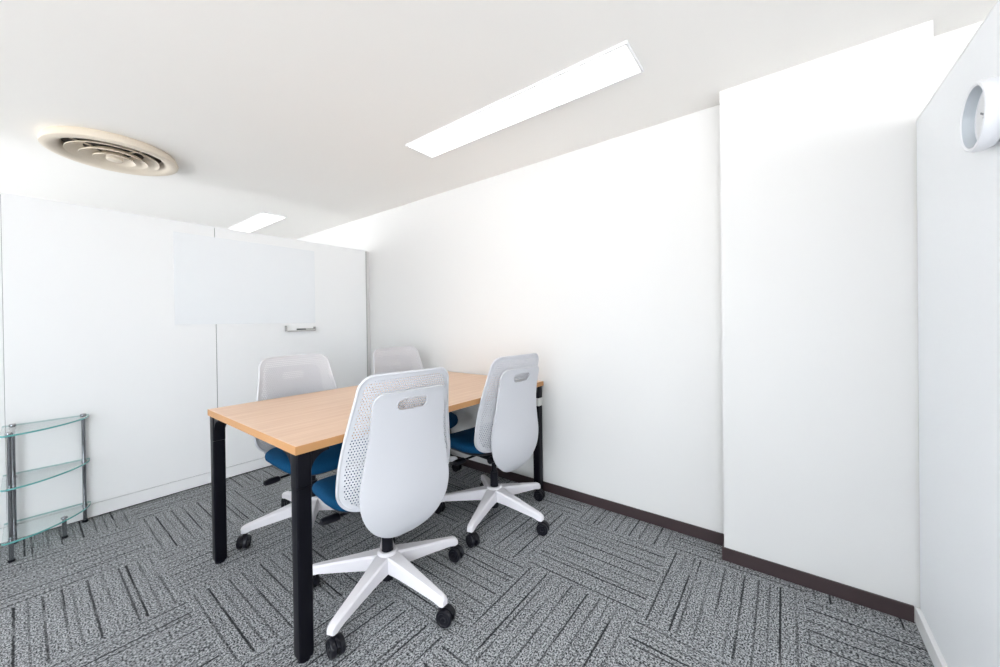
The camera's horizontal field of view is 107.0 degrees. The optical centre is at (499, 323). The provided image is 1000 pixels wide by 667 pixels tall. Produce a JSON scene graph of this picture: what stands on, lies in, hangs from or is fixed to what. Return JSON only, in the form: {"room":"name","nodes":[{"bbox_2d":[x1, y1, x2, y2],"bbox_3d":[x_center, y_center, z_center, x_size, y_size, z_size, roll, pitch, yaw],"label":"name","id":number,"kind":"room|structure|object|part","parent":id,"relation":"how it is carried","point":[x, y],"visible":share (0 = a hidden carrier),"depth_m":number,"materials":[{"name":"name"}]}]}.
{"room":"office","nodes":[
{"label":"office","id":0,"kind":"room"},
{"bbox_2d":[0,194,366,543],"bbox_3d":[-2.215,0.225,2.394,0.050,1.800,2.991,-1,0,37],"label":"wall","id":1,"kind":"structure","parent":0,"point":[87,307],"depth_m":2.24,"materials":[{"name":"white paint"}]},
{"bbox_2d":[0,193,363,250],"bbox_3d":[-2.224,-0.676,2.394,0.052,0.005,3.003,-1,0,37],"label":"trim","id":2,"kind":"structure","parent":1,"relation":"attached to","point":[0,193],"depth_m":2.37,"materials":[{"name":"white"}]},
{"bbox_2d":[0,436,365,542],"bbox_3d":[-2.204,1.084,2.398,0.050,0.073,2.991,-1,0,37],"label":"baseboard","id":3,"kind":"structure","parent":1,"relation":"attached to","point":[34,526],"depth_m":2.25,"materials":[{"name":"white plastic"}]},
{"bbox_2d":[173,231,314,324],"bbox_3d":[-1.870,-0.303,2.807,0.003,0.615,0.924,-1,0,37],"label":"whiteboard","id":4,"kind":"object","parent":1,"relation":"attached to","point":[217,280],"visible":1,"depth_m":2.73,"materials":[{"name":"white"}]},
{"bbox_2d":[285,325,315,331],"bbox_3d":[-1.650,0.041,3.060,0.039,0.055,0.232,-1,0,37],"label":"marker tray","id":5,"kind":"object","parent":1,"relation":"attached to","point":[288,328],"visible":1,"depth_m":3.04,"materials":[{"name":"white"}]},
{"bbox_2d":[297,328,313,329],"bbox_3d":[-1.628,0.052,3.092,0.017,0.017,0.134,-1,0,37],"label":"marker pen","id":6,"kind":"object","parent":5,"relation":"in","point":[300,328],"visible":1,"depth_m":3.09,"materials":[{"name":"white plastic"}]},
{"bbox_2d":[365,251,368,435],"bbox_3d":[-1.301,0.211,3.586,0.053,1.804,0.011,-1,0,37],"label":"trim","id":7,"kind":"structure","parent":1,"relation":"attached to","point":[365,251],"depth_m":3.57,"materials":[{"name":"grey"}]},
{"bbox_2d":[0,438,933,666],"bbox_3d":[-1.004,1.183,0.813,11.800,0.120,4.441,-1,0,37],"label":"floor","id":8,"kind":"structure","parent":0,"point":[141,584],"depth_m":1.48,"materials":[{"name":"grey carpet"}]},
{"bbox_2d":[0,413,90,562],"bbox_3d":[-2.342,0.825,1.924,0.303,0.618,0.303,-1,0,37],"label":"corner shelf","id":9,"kind":"object","parent":8,"relation":"on","point":[10,431],"visible":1,"depth_m":1.90,"materials":[{"name":"clear glass"}]},
{"bbox_3d":[-2.328,0.820,1.757,0.025,0.607,0.025,-1,0,37],"label":"leg","id":10,"kind":"part","parent":9,"relation":"part of","materials":[{"name":"silver metal"}]},
{"bbox_3d":[-2.509,0.822,1.907,0.025,0.607,0.025,-1,0,37],"label":"leg","id":11,"kind":"part","parent":9,"relation":"part of","materials":[{"name":"silver metal"}]},
{"bbox_3d":[-2.346,0.529,1.923,0.303,0.008,0.303,-1,0,37],"label":"glass shelf","id":12,"kind":"part","parent":9,"relation":"part of","materials":[{"name":"teal"}]},
{"bbox_3d":[-2.342,0.781,1.924,0.303,0.008,0.303,-1,0,37],"label":"glass shelf","id":13,"kind":"part","parent":9,"relation":"part of","materials":[{"name":"teal"}]},
{"bbox_3d":[-2.339,1.031,1.925,0.303,0.008,0.303,-1,0,37],"label":"glass shelf","id":14,"kind":"part","parent":9,"relation":"part of","materials":[{"name":"teal"}]},
{"bbox_3d":[-2.300,1.072,1.952,0.025,0.101,0.025,-1,0,37],"label":"leg","id":15,"kind":"part","parent":9,"relation":"part of","materials":[{"name":"silver metal"}]},
{"bbox_3d":[-2.372,0.819,2.108,0.025,0.607,0.025,-1,0,37],"label":"leg","id":16,"kind":"part","parent":9,"relation":"part of","materials":[{"name":"silver metal"}]},
{"bbox_2d":[236,353,366,548],"bbox_3d":[-1.069,0.651,2.050,0.672,0.929,0.663,-1,0,37],"label":"office chair","id":17,"kind":"object","parent":8,"relation":"on","point":[276,384],"visible":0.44,"depth_m":2.02,"materials":[{"name":"grey plastic"}]},
{"bbox_3d":[-1.078,0.771,1.861,0.046,0.029,0.205,-1,0,37],"label":"lever","id":18,"kind":"part","parent":17,"relation":"part of","materials":[{"name":"black plastic"}]},
{"bbox_3d":[-1.194,0.538,2.164,0.093,0.570,0.380,-1,0,37],"label":"panel","id":19,"kind":"part","parent":17,"relation":"part of","materials":[{"name":"grey plastic"}]},
{"bbox_3d":[-1.167,0.439,2.141,0.116,0.506,0.492,-1,0,37],"label":"frame","id":20,"kind":"part","parent":17,"relation":"part of","materials":[{"name":"grey plastic"}]},
{"bbox_3d":[-0.967,0.693,1.992,0.400,0.085,0.476,-1,0,37],"label":"seat","id":21,"kind":"part","parent":17,"relation":"part of","materials":[{"name":"blue fabric"}]},
{"bbox_2d":[207,371,543,663],"bbox_3d":[-0.538,0.750,2.071,0.900,0.720,1.543,-1,0,37],"label":"meeting table","id":22,"kind":"object","parent":8,"relation":"on","point":[304,426],"visible":0.56,"depth_m":1.54,"materials":[{"name":"brown wood"}]},
{"bbox_3d":[-1.322,0.828,1.738,0.048,0.562,0.048,-1,0,37],"label":"leg","id":23,"kind":"part","parent":22,"relation":"part of","materials":[{"name":"black metal"}]},
{"bbox_3d":[-0.655,0.821,1.228,0.048,0.562,0.048,-1,0,37],"label":"leg","id":24,"kind":"part","parent":22,"relation":"part of","materials":[{"name":"black metal"}]},
{"bbox_3d":[0.247,0.803,2.405,0.048,0.562,0.048,-1,0,37],"label":"leg","id":25,"kind":"part","parent":22,"relation":"part of","materials":[{"name":"black metal"}]},
{"bbox_2d":[312,367,463,660],"bbox_3d":[-0.438,0.645,1.553,0.635,0.932,0.664,-1,0,-39],"label":"office chair","id":26,"kind":"object","parent":8,"relation":"on","point":[402,481],"visible":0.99,"depth_m":1.39,"materials":[{"name":"white plastic"}]},
{"bbox_3d":[-0.629,0.767,1.482,0.175,0.029,0.046,-1,0,-44],"label":"lever","id":27,"kind":"part","parent":26,"relation":"part of","materials":[{"name":"black plastic"}]},
{"bbox_3d":[-0.538,0.689,1.613,0.476,0.085,0.400,-1,0,-44],"label":"seat","id":28,"kind":"part","parent":26,"relation":"part of","materials":[{"name":"blue fabric"}]},
{"bbox_3d":[-0.369,0.432,1.433,0.492,0.506,0.116,-1,0,-44],"label":"frame","id":29,"kind":"part","parent":26,"relation":"part of","materials":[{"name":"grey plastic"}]},
{"bbox_3d":[-0.343,0.530,1.408,0.380,0.570,0.093,-1,0,-44],"label":"panel","id":30,"kind":"part","parent":26,"relation":"part of","materials":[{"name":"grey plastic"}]},
{"bbox_2d":[373,346,461,490],"bbox_3d":[-0.614,0.643,2.603,0.675,0.930,0.648,-1,0,39],"label":"office chair","id":31,"kind":"object","parent":8,"relation":"on","point":[380,361],"visible":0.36,"depth_m":2.73,"materials":[{"name":"grey plastic"}]},
{"bbox_3d":[-0.771,0.529,2.749,0.093,0.570,0.380,-1,0,39],"label":"panel","id":32,"kind":"part","parent":31,"relation":"part of","materials":[{"name":"grey plastic"}]},
{"bbox_3d":[-0.744,0.430,2.725,0.116,0.506,0.492,-1,0,39],"label":"frame","id":33,"kind":"part","parent":31,"relation":"part of","materials":[{"name":"grey plastic"}]},
{"bbox_3d":[-0.550,0.685,2.569,0.400,0.085,0.476,-1,0,39],"label":"seat","id":34,"kind":"part","parent":31,"relation":"part of","materials":[{"name":"blue fabric"}]},
{"bbox_2d":[435,353,549,547],"bbox_3d":[0.001,0.636,2.137,0.635,0.932,0.664,-1,0,-35],"label":"office chair","id":35,"kind":"object","parent":8,"relation":"on","point":[508,441],"visible":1,"depth_m":1.98,"materials":[{"name":"grey plastic"}]},
{"bbox_3d":[-0.189,0.758,2.063,0.046,0.029,0.175,0,0,44],"label":"lever","id":36,"kind":"part","parent":35,"relation":"part of","materials":[{"name":"black plastic"}]},
{"bbox_3d":[-0.102,0.680,2.197,0.400,0.085,0.476,0,0,44],"label":"seat","id":37,"kind":"part","parent":35,"relation":"part of","materials":[{"name":"blue fabric"}]},
{"bbox_3d":[0.073,0.423,2.024,0.116,0.506,0.492,0,0,44],"label":"frame","id":38,"kind":"part","parent":35,"relation":"part of","materials":[{"name":"grey plastic"}]},
{"bbox_3d":[0.100,0.521,1.999,0.093,0.570,0.380,0,0,44],"label":"panel","id":39,"kind":"part","parent":35,"relation":"part of","materials":[{"name":"grey plastic"}]},
{"bbox_2d":[0,0,996,238],"bbox_3d":[-1.034,-1.090,0.801,11.800,0.120,4.441,-1,0,37],"label":"ceiling","id":40,"kind":"structure","parent":0,"point":[306,112],"depth_m":1.57,"materials":[{"name":"white paint"}]},
{"bbox_2d":[37,126,178,175],"bbox_3d":[-2.271,-0.987,2.178,0.570,0.067,0.570,-1,0,37],"label":"ceiling vent","id":41,"kind":"object","parent":40,"relation":"in","point":[100,149],"visible":1,"depth_m":2.12,"materials":[{"name":"beige metal"}]},
{"bbox_2d":[228,212,286,231],"bbox_3d":[-2.634,-1.018,3.884,1.290,0.012,0.208,-1,0,37],"label":"recessed light","id":42,"kind":"object","parent":40,"relation":"in","point":[261,220],"visible":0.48,"depth_m":3.73,"materials":[{"name":"white plastic"}]},
{"bbox_2d":[406,40,643,157],"bbox_3d":[0.024,-1.044,1.848,1.290,0.012,0.208,-1,0,37],"label":"recessed light","id":43,"kind":"object","parent":40,"relation":"in","point":[618,63],"visible":1,"depth_m":1.72,"materials":[{"name":"white plastic"}]},
{"bbox_2d":[295,21,982,533],"bbox_3d":[0.286,0.020,2.510,11.800,2.153,0.150,-1,0,37],"label":"wall","id":44,"kind":"structure","parent":0,"point":[601,261],"depth_m":2.19,"materials":[{"name":"white paint"}]},
{"bbox_2d":[366,252,370,375],"bbox_3d":[-1.292,0.179,3.606,0.033,1.746,0.032,-1,0,37],"label":"trim","id":45,"kind":"structure","parent":44,"relation":"attached to","point":[367,253],"depth_m":3.60,"materials":[{"name":"white metal"}]},
{"bbox_2d":[451,454,723,545],"bbox_3d":[-1.663,1.087,3.920,6.976,0.058,0.008,-1,0,37],"label":"baseboard","id":46,"kind":"structure","parent":44,"relation":"attached to","point":[705,534],"depth_m":2.12,"materials":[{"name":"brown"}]},
{"bbox_2d":[719,20,933,621],"bbox_3d":[1.316,0.011,1.551,0.651,2.153,0.120,-1,0,37],"label":"wall pillar","id":47,"kind":"structure","parent":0,"point":[818,157],"depth_m":1.48,"materials":[{"name":"white paint"}]},
{"bbox_2d":[722,542,913,622],"bbox_3d":[1.299,1.059,1.570,0.601,0.058,0.120,-1,0,37],"label":"baseboard","id":48,"kind":"structure","parent":47,"relation":"attached to","point":[902,610],"depth_m":1.49,"materials":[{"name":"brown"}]},
{"bbox_2d":[916,0,999,666],"bbox_3d":[1.109,0.160,0.779,0.045,1.744,1.341,-1,0,37],"label":"wall","id":49,"kind":"structure","parent":0,"point":[958,190],"depth_m":1.02,"materials":[{"name":"white paint"}]},
{"bbox_2d":[915,608,947,666],"bbox_3d":[1.118,1.064,0.786,0.062,0.060,1.342,-1,0,37],"label":"baseboard","id":50,"kind":"structure","parent":49,"relation":"attached to","point":[932,647],"depth_m":1.22,"materials":[{"name":"white plastic"}]},
{"bbox_2d":[916,0,998,121],"bbox_3d":[1.097,-0.713,0.774,0.047,0.005,1.341,-1,0,37],"label":"trim","id":51,"kind":"structure","parent":49,"relation":"on","point":[997,0],"depth_m":0.98,"materials":[{"name":"white"}]},
{"bbox_2d":[960,77,999,152],"bbox_3d":[1.080,-0.463,0.822,0.042,0.151,0.151,-1,0,37],"label":"wall clock","id":52,"kind":"object","parent":49,"relation":"attached to","point":[980,113],"visible":1,"depth_m":0.82,"materials":[{"name":"white plastic"}]}
]}

